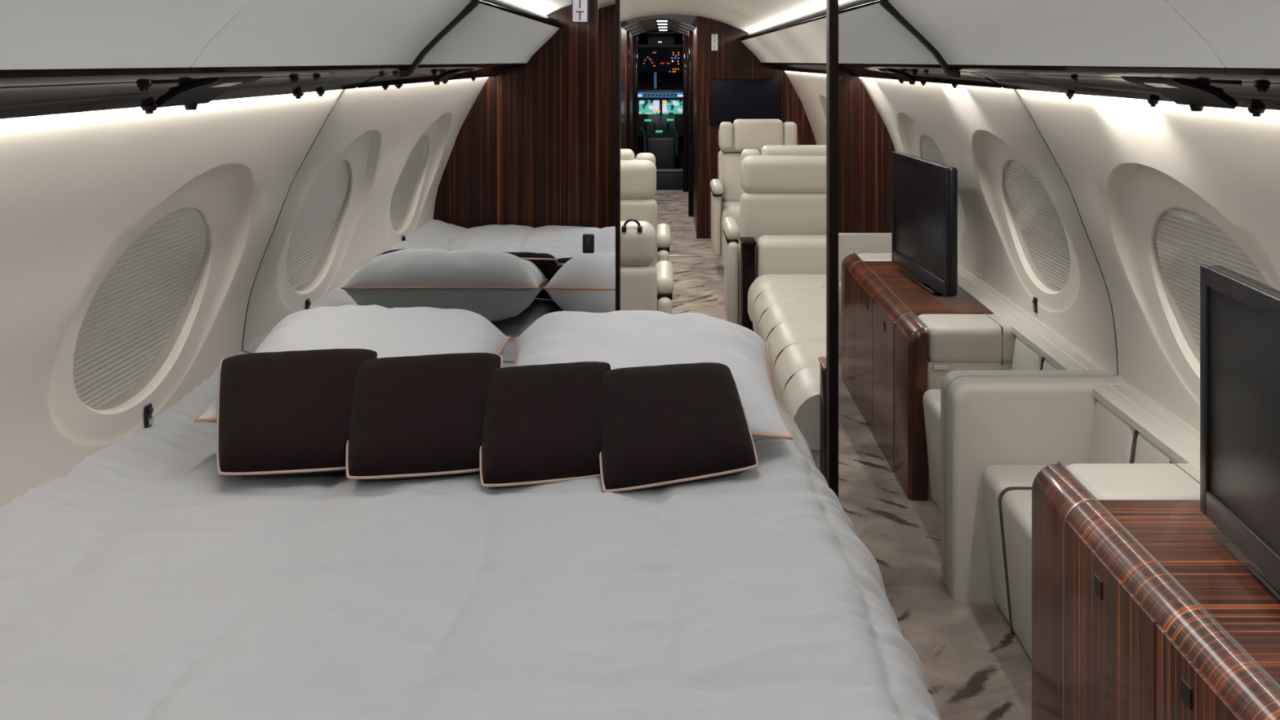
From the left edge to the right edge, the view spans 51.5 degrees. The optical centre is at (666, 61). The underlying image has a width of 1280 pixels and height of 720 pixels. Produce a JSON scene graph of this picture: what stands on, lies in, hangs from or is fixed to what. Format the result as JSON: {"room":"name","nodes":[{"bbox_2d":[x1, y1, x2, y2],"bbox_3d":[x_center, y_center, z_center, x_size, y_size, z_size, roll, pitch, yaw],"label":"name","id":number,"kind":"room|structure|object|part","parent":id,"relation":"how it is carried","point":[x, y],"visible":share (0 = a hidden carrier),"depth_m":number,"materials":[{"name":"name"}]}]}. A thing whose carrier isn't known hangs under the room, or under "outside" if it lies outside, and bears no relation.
{"room":"aircraft cabin","nodes":[
{"label":"aircraft cabin","id":0,"kind":"room"},
{"bbox_2d":[0,89,343,507],"bbox_3d":[-1.070,0.768,1.570,0.355,1.424,4.384,0,0,0],"label":"wall","id":1,"kind":"structure","parent":0,"point":[77,189],"depth_m":2.55,"materials":[{"name":"beige plastic"}]},
{"bbox_2d":[0,0,250,119],"bbox_3d":[-0.710,-0.068,1.335,0.349,0.287,1.308,0,0,0],"label":"bin","id":2,"kind":"object","parent":1,"relation":"attached to","point":[57,56],"visible":1,"depth_m":1.66,"materials":[{"name":"white plastic"}]},
{"bbox_3d":[-0.799,0.037,1.335,0.171,0.078,1.308,0,0,0],"label":"trim rail","id":3,"kind":"part","parent":2,"relation":"part of","materials":[{"name":"black paint"}]},
{"bbox_3d":[-0.637,-0.086,1.335,0.182,0.190,1.306,0,0,0],"label":"door panel","id":4,"kind":"part","parent":2,"relation":"part of","materials":[{"name":"white plastic"}]},
{"bbox_2d":[72,207,207,408],"bbox_3d":[-1.172,0.547,2.990,0.142,0.445,0.756,0,0,0],"label":"window","id":5,"kind":"structure","parent":1,"relation":"in","point":[132,313],"depth_m":2.98,"materials":[{"name":"white plastic"}]},
{"bbox_2d":[144,403,153,427],"bbox_3d":[-1.190,0.816,3.051,0.012,0.052,0.036,0,0,0],"label":"rocker switch","id":6,"kind":"object","parent":1,"relation":"attached to","point":[148,410],"visible":1,"depth_m":3.04,"materials":[{"name":"black plastic"}]},
{"bbox_2d":[85,0,471,111],"bbox_3d":[-0.710,-0.068,2.852,0.349,0.287,1.721,0,0,0],"label":"bin","id":7,"kind":"object","parent":1,"relation":"attached to","point":[296,46],"visible":0.83,"depth_m":2.58,"materials":[{"name":"white plastic"}]},
{"bbox_2d":[141,105,158,113],"bbox_3d":[-0.872,0.082,2.237,0.029,0.013,0.029,0,0,0],"label":"outlet","id":8,"kind":"object","parent":7,"relation":"attached to","point":[148,109],"visible":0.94,"depth_m":2.23,"materials":[{"name":"black plastic"}]},
{"bbox_2d":[156,75,262,110],"bbox_3d":[-0.823,0.058,2.384,0.123,0.062,0.249,0,0,0],"label":"light panel","id":9,"kind":"object","parent":7,"relation":"attached to","point":[202,92],"visible":0.98,"depth_m":2.35,"materials":[{"name":"black plastic"}]},
{"bbox_3d":[-0.799,0.037,2.852,0.171,0.078,1.721,0,0,0],"label":"trim rail","id":10,"kind":"part","parent":7,"relation":"part of","materials":[{"name":"black paint"}]},
{"bbox_2d":[292,93,304,98],"bbox_3d":[-0.872,0.082,3.141,0.029,0.013,0.029,0,0,0],"label":"outlet","id":11,"kind":"object","parent":7,"relation":"attached to","point":[298,95],"visible":0.93,"depth_m":3.13,"materials":[{"name":"black plastic"}]},
{"bbox_2d":[315,91,324,96],"bbox_3d":[-0.872,0.082,3.345,0.024,0.013,0.023,0,0,0],"label":"outlet","id":12,"kind":"object","parent":7,"relation":"attached to","point":[319,93],"visible":0.94,"depth_m":3.34,"materials":[{"name":"black plastic"}]},
{"bbox_3d":[-0.637,-0.086,2.852,0.182,0.190,1.718,0,0,0],"label":"door panel","id":13,"kind":"part","parent":7,"relation":"part of","materials":[{"name":"white plastic"}]},
{"bbox_2d":[398,0,478,78],"bbox_3d":[-0.637,-0.081,3.721,0.226,0.258,0.015,0,0,0],"label":"trim strip","id":14,"kind":"object","parent":7,"relation":"attached to","point":[405,73],"visible":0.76,"depth_m":3.71,"materials":[{"name":"black plastic"}]},
{"bbox_2d":[621,21,633,151],"bbox_3d":[-0.401,0.554,13.198,0.045,1.853,4.113,0,0,0],"label":"wall","id":15,"kind":"structure","parent":0,"point":[624,33],"depth_m":12.26,"materials":[{"name":"brown wood"}]},
{"bbox_2d":[626,30,630,149],"bbox_3d":[-0.364,0.576,12.724,0.028,1.808,0.136,0,0,0],"label":"trim","id":16,"kind":"structure","parent":15,"relation":"attached to","point":[628,31],"depth_m":12.65,"materials":[{"name":"black paint"}]},
{"bbox_2d":[633,34,638,157],"bbox_3d":[-0.353,0.576,15.097,0.051,1.808,0.136,0,0,0],"label":"trim","id":17,"kind":"structure","parent":15,"relation":"attached to","point":[635,37],"depth_m":15.03,"materials":[{"name":"black paint"}]},
{"bbox_2d":[622,17,696,35],"bbox_3d":[-0.064,-0.312,13.198,0.720,0.104,4.113,0,0,0],"label":"ceiling","id":18,"kind":"structure","parent":0,"point":[638,27],"depth_m":12.65,"materials":[{"name":"grey plastic"}]},
{"bbox_2d":[655,18,668,22],"bbox_3d":[-0.040,-0.353,11.470,0.113,0.014,0.339,0,0,0],"label":"recessed light","id":19,"kind":"object","parent":18,"relation":"in","point":[656,20],"visible":1,"depth_m":11.30,"materials":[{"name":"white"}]},
{"bbox_2d":[656,22,668,24],"bbox_3d":[-0.040,-0.353,12.430,0.113,0.014,0.339,0,0,0],"label":"recessed light","id":20,"kind":"object","parent":18,"relation":"in","point":[656,23],"visible":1,"depth_m":12.29,"materials":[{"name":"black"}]},
{"bbox_2d":[657,28,668,31],"bbox_3d":[-0.040,-0.353,14.803,0.113,0.014,0.339,0,0,0],"label":"recessed light","id":21,"kind":"object","parent":18,"relation":"in","point":[660,29],"visible":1,"depth_m":14.64,"materials":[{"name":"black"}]},
{"bbox_2d":[638,36,683,168],"bbox_3d":[-0.057,0.565,17.600,1.695,1.831,0.056,0,0,0],"label":"wall","id":22,"kind":"structure","parent":0,"point":[646,80],"depth_m":17.57,"materials":[{"name":"black"}]},
{"bbox_2d":[638,30,683,36],"bbox_3d":[-0.057,-0.350,16.442,1.695,0.045,2.373,0,0,0],"label":"ceiling","id":23,"kind":"structure","parent":0,"point":[652,32],"depth_m":15.38,"materials":[{"name":"black"}]},
{"bbox_2d":[638,34,683,72],"bbox_3d":[-0.040,-0.096,15.980,0.689,0.463,0.924,0,0,0],"label":"console","id":24,"kind":"object","parent":23,"relation":"attached to","point":[660,55],"visible":0.96,"depth_m":16.09,"materials":[{"name":"black plastic"}]},
{"bbox_2d":[242,0,1117,587],"bbox_3d":[0.036,0.542,3.754,2.468,1.877,0.051,0,0,0],"label":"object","id":25,"kind":"structure","parent":0,"point":[965,249],"depth_m":3.73,"materials":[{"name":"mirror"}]},
{"bbox_2d":[241,88,344,351],"bbox_3d":[-1.046,0.599,3.728,0.311,1.085,0.002,0,0,0],"label":"trim","id":26,"kind":"structure","parent":25,"relation":"attached to","point":[344,89],"depth_m":3.73,"materials":[{"name":"black"}]},
{"bbox_2d":[571,0,587,22],"bbox_3d":[-0.243,-0.181,3.725,0.046,0.146,0.008,0,0,0],"label":"exit sign","id":27,"kind":"object","parent":25,"relation":"attached to","point":[579,7],"visible":1,"depth_m":3.72,"materials":[{"name":"white plastic"}]},
{"bbox_2d":[582,234,594,253],"bbox_3d":[-0.220,0.512,3.724,0.033,0.053,0.012,0,0,0],"label":"door latch","id":28,"kind":"structure","parent":25,"relation":"in","point":[588,239],"depth_m":3.72,"materials":[{"name":"black plastic"}]},
{"bbox_2d":[615,0,620,311],"bbox_3d":[-0.138,0.545,3.754,0.012,1.870,0.063,0,0,0],"label":"trim","id":29,"kind":"structure","parent":25,"relation":"attached to","point":[617,2],"depth_m":3.72,"materials":[{"name":"black"}]},
{"bbox_2d":[826,0,838,497],"bbox_3d":[0.468,0.571,3.749,0.026,1.819,0.072,0,0,0],"label":"trim","id":30,"kind":"structure","parent":25,"relation":"attached to","point":[832,6],"depth_m":3.71,"materials":[{"name":"black"}]},
{"bbox_2d":[1014,88,1118,375],"bbox_3d":[1.119,0.599,3.728,0.311,1.085,0.002,0,0,0],"label":"trim","id":31,"kind":"structure","parent":25,"relation":"attached to","point":[1015,89],"depth_m":3.73,"materials":[{"name":"black"}]},
{"bbox_2d":[691,17,696,234],"bbox_3d":[0.274,0.554,13.198,0.045,1.853,4.113,0,0,0],"label":"wall","id":32,"kind":"structure","parent":0,"point":[694,24],"depth_m":11.70,"materials":[{"name":"brown wood"}]},
{"bbox_2d":[683,34,688,191],"bbox_3d":[0.219,0.576,15.097,0.064,1.808,0.136,0,0,0],"label":"trim","id":33,"kind":"structure","parent":32,"relation":"attached to","point":[685,37],"depth_m":15.03,"materials":[{"name":"black paint"}]},
{"bbox_2d":[688,29,693,216],"bbox_3d":[0.230,0.576,12.724,0.042,1.808,0.136,0,0,0],"label":"trim","id":34,"kind":"structure","parent":32,"relation":"attached to","point":[690,32],"depth_m":12.65,"materials":[{"name":"black paint"}]},
{"bbox_2d":[620,16,816,238],"bbox_3d":[0.036,0.544,11.108,2.463,1.872,0.068,0,0,0],"label":"wall","id":35,"kind":"structure","parent":0,"point":[733,60],"depth_m":11.07,"materials":[{"name":"brown wood"}]},
{"bbox_2d":[711,34,718,50],"bbox_3d":[0.400,-0.158,11.070,0.057,0.141,0.008,0,0,0],"label":"exit sign","id":36,"kind":"object","parent":35,"relation":"attached to","point":[714,37],"visible":1,"depth_m":11.07,"materials":[{"name":"white plastic"}]},
{"bbox_2d":[709,79,781,125],"bbox_3d":[0.656,0.342,11.058,0.594,0.382,0.033,0,0,0],"label":"television","id":37,"kind":"object","parent":35,"relation":"attached to","point":[730,100],"visible":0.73,"depth_m":11.04,"materials":[{"name":"black paint"}]},
{"bbox_2d":[620,0,826,33],"bbox_3d":[0.036,-0.158,5.255,1.944,0.475,11.752,0,0,0],"label":"ceiling","id":38,"kind":"structure","parent":0,"point":[750,16],"depth_m":8.67,"materials":[{"name":"white plastic"}]},
{"bbox_2d":[652,189,1031,719],"bbox_3d":[0.034,1.508,8.503,2.373,0.056,18.249,0,0,0],"label":"floor","id":39,"kind":"structure","parent":0,"point":[974,668],"depth_m":3.44,"materials":[{"name":"carpet"}]},
{"bbox_2d":[620,148,671,311],"bbox_3d":[-0.333,0.952,6.612,0.707,1.057,0.765,0,0,0],"label":"chair","id":40,"kind":"object","parent":39,"relation":"on","point":[637,174],"visible":0.22,"depth_m":6.26,"materials":[{"name":"beige leather"}]},
{"bbox_3d":[-0.015,0.921,6.698,0.060,0.016,0.492,0,0,0],"label":"wood trim","id":41,"kind":"part","parent":40,"relation":"part of","materials":[{"name":"black paint"}]},
{"bbox_3d":[-0.016,1.127,6.656,0.054,0.435,0.520,0,0,0],"label":"armrest","id":42,"kind":"part","parent":40,"relation":"part of","materials":[{"name":"grey leather"}]},
{"bbox_2d":[620,218,673,314],"bbox_3d":[-0.325,1.035,5.334,0.707,0.891,0.746,0,0,0],"label":"chair","id":43,"kind":"object","parent":39,"relation":"on","point":[642,283],"depth_m":4.99,"materials":[{"name":"beige leather"}]},
{"bbox_3d":[-0.130,0.614,4.972,0.077,0.050,0.023,0,0,0],"label":"strap handle","id":44,"kind":"part","parent":43,"relation":"part of","materials":[{"name":"black leather"}]},
{"bbox_3d":[-0.008,1.127,5.367,0.054,0.435,0.520,0,0,0],"label":"armrest","id":45,"kind":"part","parent":43,"relation":"part of","materials":[{"name":"grey leather"}]},
{"bbox_3d":[-0.007,0.921,5.410,0.060,0.016,0.492,0,0,0],"label":"wood trim","id":46,"kind":"part","parent":43,"relation":"part of","materials":[{"name":"black paint"}]},
{"bbox_2d":[640,110,678,168],"bbox_3d":[-0.091,1.042,16.394,0.460,0.876,0.954,0,0,0],"label":"pedestal","id":47,"kind":"object","parent":39,"relation":"on","point":[661,140],"visible":0.8,"depth_m":15.99,"materials":[{"name":"black plastic"}]},
{"bbox_2d":[638,72,683,137],"bbox_3d":[-0.068,0.548,16.933,1.266,0.848,0.486,0,0,0],"label":"panel","id":48,"kind":"object","parent":47,"relation":"attached to","point":[670,101],"visible":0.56,"depth_m":16.87,"materials":[{"name":"black plastic"}]},
{"bbox_3d":[-0.147,0.237,17.148,0.034,0.226,0.056,0,0,0],"label":"windshield post","id":49,"kind":"part","parent":48,"relation":"part of","materials":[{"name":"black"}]},
{"bbox_3d":[-0.068,0.718,16.950,1.266,0.508,0.113,0,0,0],"label":"panel","id":50,"kind":"part","parent":48,"relation":"part of","materials":[{"name":"black"}]},
{"bbox_2d":[656,168,683,189],"bbox_3d":[-0.062,1.367,15.402,0.622,0.226,0.203,0,0,0],"label":"step","id":51,"kind":"structure","parent":39,"relation":"on","point":[666,179],"depth_m":15.32,"materials":[{"name":"black"}]},
{"bbox_2d":[657,254,702,257],"bbox_3d":[-0.057,1.476,10.057,0.655,0.009,0.045,0,0,0],"label":"trim","id":52,"kind":"structure","parent":39,"relation":"on","point":[670,255],"depth_m":10.04,"materials":[{"name":"silver metal"}]},
{"bbox_2d":[670,228,695,230],"bbox_3d":[-0.057,1.476,11.639,0.655,0.009,0.045,0,0,0],"label":"trim","id":53,"kind":"structure","parent":39,"relation":"on","point":[670,228],"depth_m":11.63,"materials":[{"name":"silver metal"}]},
{"bbox_2d":[739,236,756,331],"bbox_3d":[0.393,1.171,6.413,0.071,0.619,0.192,0,0,0],"label":"side table","id":54,"kind":"object","parent":39,"relation":"on","point":[748,244],"visible":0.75,"depth_m":6.33,"materials":[{"name":"black paint"}]},
{"bbox_2d":[710,119,797,267],"bbox_3d":[0.667,0.952,9.445,0.707,1.057,0.765,0,0,0],"label":"chair","id":55,"kind":"object","parent":39,"relation":"on","point":[726,190],"visible":0.48,"depth_m":9.58,"materials":[{"name":"beige leather"}]},
{"bbox_3d":[0.349,1.127,9.402,0.054,0.435,0.520,0,0,0],"label":"armrest","id":56,"kind":"part","parent":55,"relation":"part of","materials":[{"name":"grey leather"}]},
{"bbox_3d":[0.349,0.921,9.359,0.060,0.016,0.492,0,0,0],"label":"wood trim","id":57,"kind":"part","parent":55,"relation":"part of","materials":[{"name":"black paint"}]},
{"bbox_2d":[720,201,740,267],"bbox_3d":[0.667,1.226,9.328,0.576,0.441,0.531,0,0,0],"label":"seat cushion","id":58,"kind":"object","parent":55,"relation":"on","point":[727,209],"depth_m":9.11,"materials":[{"name":"grey leather"}]},
{"bbox_3d":[0.667,0.848,9.613,0.520,0.362,0.145,0,0,0],"label":"backrest","id":59,"kind":"part","parent":55,"relation":"part of","materials":[{"name":"grey leather"}]},
{"bbox_2d":[722,145,826,324],"bbox_3d":[0.655,0.952,6.906,0.707,1.057,0.765,0,0,0],"label":"chair","id":60,"kind":"object","parent":39,"relation":"on","point":[784,187],"visible":0.41,"depth_m":6.56,"materials":[{"name":"beige leather"}]},
{"bbox_3d":[0.337,0.921,6.992,0.060,0.016,0.492,0,0,0],"label":"wood trim","id":61,"kind":"part","parent":60,"relation":"part of","materials":[{"name":"black paint"}]},
{"bbox_3d":[0.338,1.127,6.949,0.054,0.435,0.520,0,0,0],"label":"armrest","id":62,"kind":"part","parent":60,"relation":"part of","materials":[{"name":"grey leather"}]},
{"bbox_2d":[738,248,740,324],"bbox_3d":[0.655,1.226,7.023,0.576,0.441,0.531,0,0,0],"label":"seat cushion","id":63,"kind":"object","parent":60,"relation":"on","point":[739,249],"depth_m":6.80,"materials":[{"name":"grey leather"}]},
{"bbox_2d":[747,235,826,470],"bbox_3d":[0.766,1.164,5.290,0.774,0.633,2.438,0,0,0],"label":"divan","id":64,"kind":"object","parent":39,"relation":"on","point":[787,295],"visible":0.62,"depth_m":5.26,"materials":[{"name":"grey leather"}]},
{"bbox_2d":[747,274,826,321],"bbox_3d":[0.766,1.094,6.108,0.774,0.196,0.368,0,0,0],"label":"seat cushion","id":65,"kind":"object","parent":64,"relation":"on","point":[762,282],"depth_m":6.02,"materials":[{"name":"grey leather"}]},
{"bbox_2d":[752,288,826,334],"bbox_3d":[0.766,1.094,5.735,0.774,0.196,0.368,0,0,0],"label":"seat cushion","id":66,"kind":"object","parent":64,"relation":"on","point":[768,297],"depth_m":5.66,"materials":[{"name":"grey leather"}]},
{"bbox_3d":[0.794,1.107,6.407,0.718,0.520,0.203,0,0,0],"label":"arm","id":67,"kind":"part","parent":64,"relation":"part of","materials":[{"name":"grey leather"}]},
{"bbox_2d":[758,302,826,342],"bbox_3d":[0.766,1.094,5.356,0.774,0.196,0.380,0,0,0],"label":"seat cushion","id":68,"kind":"object","parent":64,"relation":"on","point":[776,313],"depth_m":5.29,"materials":[{"name":"grey leather"}]},
{"bbox_2d":[765,321,826,385],"bbox_3d":[0.766,1.094,4.966,0.774,0.196,0.391,0,0,0],"label":"seat cushion","id":69,"kind":"object","parent":64,"relation":"on","point":[783,335],"depth_m":4.88,"materials":[{"name":"grey leather"}]},
{"bbox_2d":[773,342,826,407],"bbox_3d":[0.766,1.094,4.577,0.774,0.196,0.380,0,0,0],"label":"seat cushion","id":70,"kind":"object","parent":64,"relation":"on","point":[793,357],"depth_m":4.52,"materials":[{"name":"grey leather"}]},
{"bbox_2d":[782,367,819,449],"bbox_3d":[0.766,1.094,4.226,0.774,0.196,0.312,0,0,0],"label":"seat cushion","id":71,"kind":"object","parent":64,"relation":"on","point":[801,393],"depth_m":4.08,"materials":[{"name":"grey leather"}]},
{"bbox_2d":[817,356,826,479],"bbox_3d":[0.534,1.181,3.887,0.164,0.599,0.147,0,0,0],"label":"console","id":72,"kind":"object","parent":39,"relation":"on","point":[822,360],"visible":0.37,"depth_m":3.89,"materials":[{"name":"black paint"}]},
{"bbox_2d":[946,376,1178,660],"bbox_3d":[1.024,1.183,3.358,0.478,0.596,0.738,0,0,0],"label":"lounge seat","id":73,"kind":"object","parent":39,"relation":"on","point":[1002,431],"visible":0.3,"depth_m":3.63,"materials":[{"name":"grey leather"}]},
{"bbox_2d":[1001,489,1031,660],"bbox_3d":[1.019,1.288,3.206,0.324,0.384,0.435,0,0,0],"label":"seat cushion","id":74,"kind":"object","parent":73,"relation":"on","point":[1016,504],"depth_m":3.29,"materials":[{"name":"grey leather"}]},
{"bbox_2d":[982,465,1067,623],"bbox_3d":[1.019,1.288,3.531,0.324,0.384,0.204,0,0,0],"label":"seat cushion","id":75,"kind":"object","parent":73,"relation":"on","point":[997,480],"depth_m":3.52,"materials":[{"name":"grey leather"}]},
{"bbox_3d":[1.024,1.183,3.680,0.478,0.596,0.094,0,0,0],"label":"armrest","id":76,"kind":"part","parent":73,"relation":"part of","materials":[{"name":"grey leather"}]},
{"bbox_3d":[1.204,1.022,3.478,0.117,0.240,0.310,0,0,0],"label":"backrest","id":77,"kind":"part","parent":73,"relation":"part of","materials":[{"name":"grey leather"}]},
{"bbox_3d":[1.204,1.022,3.153,0.117,0.240,0.328,0,0,0],"label":"backrest","id":78,"kind":"part","parent":73,"relation":"part of","materials":[{"name":"grey leather"}]},
{"bbox_2d":[1031,459,1279,719],"bbox_3d":[1.018,1.188,2.110,0.415,0.585,1.757,0,0,0],"label":"base cabinet","id":79,"kind":"object","parent":39,"relation":"on","point":[1143,608],"visible":0.79,"depth_m":2.46,"materials":[{"name":"brown wood"}]},
{"bbox_3d":[0.817,1.197,2.461,0.007,0.522,0.492,0,0,0],"label":"door","id":80,"kind":"part","parent":79,"relation":"part of","materials":[{"name":"brown wood"}]},
{"bbox_3d":[0.817,1.197,1.952,0.007,0.522,0.514,0,0,0],"label":"door","id":81,"kind":"part","parent":79,"relation":"part of","materials":[{"name":"brown wood"}]},
{"bbox_2d":[1200,264,1279,600],"bbox_3d":[1.056,0.645,2.122,0.103,0.505,0.883,0,0,3],"label":"television","id":82,"kind":"object","parent":79,"relation":"on","point":[1240,313],"visible":1,"depth_m":2.36,"materials":[{"name":"black plastic"}]},
{"bbox_3d":[1.032,0.630,2.123,0.037,0.477,0.883,0,0,3],"label":"casing","id":83,"kind":"part","parent":82,"relation":"part of","materials":[{"name":"black plastic"}]},
{"bbox_2d":[784,71,1279,431],"bbox_3d":[1.143,0.768,5.255,0.355,1.424,11.752,0,0,0],"label":"wall","id":84,"kind":"structure","parent":0,"point":[1124,162],"depth_m":3.22,"materials":[{"name":"beige plastic"}]},
{"bbox_2d":[739,25,826,74],"bbox_3d":[0.782,-0.068,9.369,0.349,0.287,3.365,0,0,0],"label":"bin","id":85,"kind":"object","parent":84,"relation":"attached to","point":[770,50],"visible":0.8,"depth_m":8.92,"materials":[{"name":"white plastic"}]},
{"bbox_3d":[0.630,-0.191,9.369,0.044,0.041,3.365,0,0,0],"label":"rail","id":86,"kind":"part","parent":85,"relation":"part of","materials":[{"name":"black paint"}]},
{"bbox_3d":[0.709,-0.086,9.369,0.182,0.190,3.362,0,0,0],"label":"door panel","id":87,"kind":"part","parent":85,"relation":"part of","materials":[{"name":"white plastic"}]},
{"bbox_3d":[0.872,0.037,9.369,0.171,0.078,3.365,0,0,0],"label":"trim rail","id":88,"kind":"part","parent":85,"relation":"part of","materials":[{"name":"black paint"}]},
{"bbox_2d":[771,13,826,71],"bbox_3d":[0.782,-0.068,6.725,0.349,0.287,1.919,0,0,0],"label":"bin","id":89,"kind":"object","parent":84,"relation":"attached to","point":[798,34],"visible":0.57,"depth_m":6.70,"materials":[{"name":"white plastic"}]},
{"bbox_3d":[0.630,-0.191,6.725,0.044,0.041,1.919,0,0,0],"label":"rail","id":90,"kind":"part","parent":89,"relation":"part of","materials":[{"name":"black paint"}]},
{"bbox_3d":[0.709,-0.086,6.725,0.182,0.190,1.916,0,0,0],"label":"door panel","id":91,"kind":"part","parent":89,"relation":"part of","materials":[{"name":"white plastic"}]},
{"bbox_3d":[0.872,0.037,6.725,0.171,0.078,1.919,0,0,0],"label":"trim rail","id":92,"kind":"part","parent":89,"relation":"part of","materials":[{"name":"black paint"}]},
{"bbox_2d":[806,8,826,39],"bbox_3d":[0.782,-0.068,4.780,0.349,0.287,1.966,0,0,0],"label":"bin","id":93,"kind":"object","parent":84,"relation":"attached to","point":[817,20],"visible":0.13,"depth_m":5.50,"materials":[{"name":"white plastic"}]},
{"bbox_3d":[0.630,-0.191,4.780,0.044,0.041,1.966,0,0,0],"label":"rail","id":94,"kind":"part","parent":93,"relation":"part of","materials":[{"name":"black paint"}]},
{"bbox_3d":[0.709,-0.086,4.780,0.182,0.190,1.964,0,0,0],"label":"door panel","id":95,"kind":"part","parent":93,"relation":"part of","materials":[{"name":"white plastic"}]},
{"bbox_2d":[887,0,1279,110],"bbox_3d":[0.782,-0.068,2.789,0.349,0.287,1.845,0,0,0],"label":"bin","id":96,"kind":"object","parent":84,"relation":"attached to","point":[1072,46],"visible":0.87,"depth_m":2.50,"materials":[{"name":"white plastic"}]},
{"bbox_2d":[880,0,960,78],"bbox_3d":[0.710,-0.081,3.721,0.226,0.258,0.015,0,0,0],"label":"trim strip","id":97,"kind":"object","parent":96,"relation":"attached to","point":[952,73],"visible":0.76,"depth_m":3.71,"materials":[{"name":"black"}]},
{"bbox_3d":[0.709,-0.086,2.789,0.182,0.190,1.843,0,0,0],"label":"door panel","id":98,"kind":"part","parent":96,"relation":"part of","materials":[{"name":"white plastic"}]},
{"bbox_2d":[1065,93,1074,98],"bbox_3d":[0.945,0.082,3.107,0.021,0.013,0.020,0,0,0],"label":"outlet","id":99,"kind":"object","parent":96,"relation":"attached to","point":[1068,95],"visible":0.95,"depth_m":3.10,"materials":[{"name":"black plastic"}]},
{"bbox_3d":[0.872,0.037,2.789,0.171,0.078,1.845,0,0,0],"label":"trim rail","id":100,"kind":"part","parent":96,"relation":"part of","materials":[{"name":"black paint"}]},
{"bbox_2d":[1146,99,1159,106],"bbox_3d":[0.945,0.082,2.576,0.024,0.013,0.023,0,0,0],"label":"outlet","id":101,"kind":"object","parent":96,"relation":"attached to","point":[1153,103],"visible":0.95,"depth_m":2.57,"materials":[{"name":"black plastic"}]},
{"bbox_2d":[1120,76,1235,111],"bbox_3d":[0.895,0.058,2.317,0.123,0.062,0.249,0,0,0],"label":"light panel","id":102,"kind":"object","parent":96,"relation":"attached to","point":[1197,97],"visible":0.96,"depth_m":2.29,"materials":[{"name":"black plastic"}]},
{"bbox_2d":[1246,107,1266,116],"bbox_3d":[0.945,0.082,2.124,0.029,0.013,0.029,0,0,0],"label":"outlet","id":103,"kind":"object","parent":96,"relation":"attached to","point":[1255,112],"visible":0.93,"depth_m":2.12,"materials":[{"name":"black plastic"}]},
{"bbox_2d":[1092,374,1199,471],"bbox_3d":[1.223,0.898,2.202,0.113,0.034,3.049,0,0,0],"label":"side ledge","id":104,"kind":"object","parent":84,"relation":"attached to","point":[1177,438],"depth_m":3.29,"materials":[{"name":"beige plastic"}]},
{"bbox_2d":[1155,207,1270,345],"bbox_3d":[1.245,0.547,2.990,0.142,0.445,0.756,0,0,0],"label":"window","id":105,"kind":"structure","parent":84,"relation":"in","point":[1185,240],"depth_m":3.12,"materials":[{"name":"white plastic"}]},
{"bbox_2d":[1166,0,1279,85],"bbox_3d":[0.782,-0.068,1.272,0.349,0.287,1.184,0,0,0],"label":"bin","id":106,"kind":"object","parent":84,"relation":"attached to","point":[1244,34],"visible":1,"depth_m":1.75,"materials":[{"name":"white plastic"}]},
{"bbox_3d":[0.872,0.037,1.272,0.171,0.078,1.184,0,0,0],"label":"trim rail","id":107,"kind":"part","parent":106,"relation":"part of","materials":[{"name":"black paint"}]},
{"bbox_3d":[-0.418,1.189,2.209,1.401,0.582,2.972,0,0,0],"label":"bed","id":108,"kind":"object","parent":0,"visible":0},
{"bbox_2d":[0,351,941,719],"bbox_3d":[-0.390,1.108,2.214,1.669,0.624,3.028,0,0,0],"label":"duvet","id":109,"kind":"object","parent":108,"relation":"on","point":[145,581],"visible":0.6,"depth_m":2.08,"materials":[{"name":"grey fabric"}]},
{"bbox_2d":[216,348,377,476],"bbox_3d":[-0.784,0.741,2.818,0.346,0.201,0.328,0,0,-13],"label":"throw cushion","id":110,"kind":"object","parent":109,"relation":"on","point":[286,412],"visible":0.85,"depth_m":2.76,"materials":[{"name":"black fabric"}]},
{"bbox_2d":[193,304,511,422],"bbox_3d":[-0.699,0.716,3.089,0.612,0.242,0.556,0,0,0],"label":"pillow","id":111,"kind":"object","parent":109,"relation":"on","point":[396,331],"visible":0.42,"depth_m":3.12,"materials":[{"name":"grey fabric"}]},
{"bbox_2d":[346,352,502,480],"bbox_3d":[-0.506,0.748,2.815,0.334,0.198,0.322,0,0,-11],"label":"throw cushion","id":112,"kind":"object","parent":109,"relation":"on","point":[421,415],"visible":0.87,"depth_m":2.76,"materials":[{"name":"black fabric"}]},
{"bbox_2d":[479,361,611,488],"bbox_3d":[-0.236,0.764,2.814,0.324,0.191,0.327,0,0,-9],"label":"throw cushion","id":113,"kind":"object","parent":109,"relation":"on","point":[542,423],"visible":0.8,"depth_m":2.75,"materials":[{"name":"black fabric"}]},
{"bbox_2d":[514,310,792,440],"bbox_3d":[-0.057,0.732,3.093,0.652,0.247,0.542,0,0,0],"label":"pillow","id":114,"kind":"object","parent":109,"relation":"on","point":[620,339],"visible":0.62,"depth_m":3.07,"materials":[{"name":"grey fabric"}]},
{"bbox_2d":[599,362,758,492],"bbox_3d":[0.010,0.768,2.815,0.337,0.194,0.320,0,0,-11],"label":"throw cushion","id":115,"kind":"object","parent":109,"relation":"on","point":[663,425],"visible":0.99,"depth_m":2.75,"materials":[{"name":"black fabric"}]}
]}

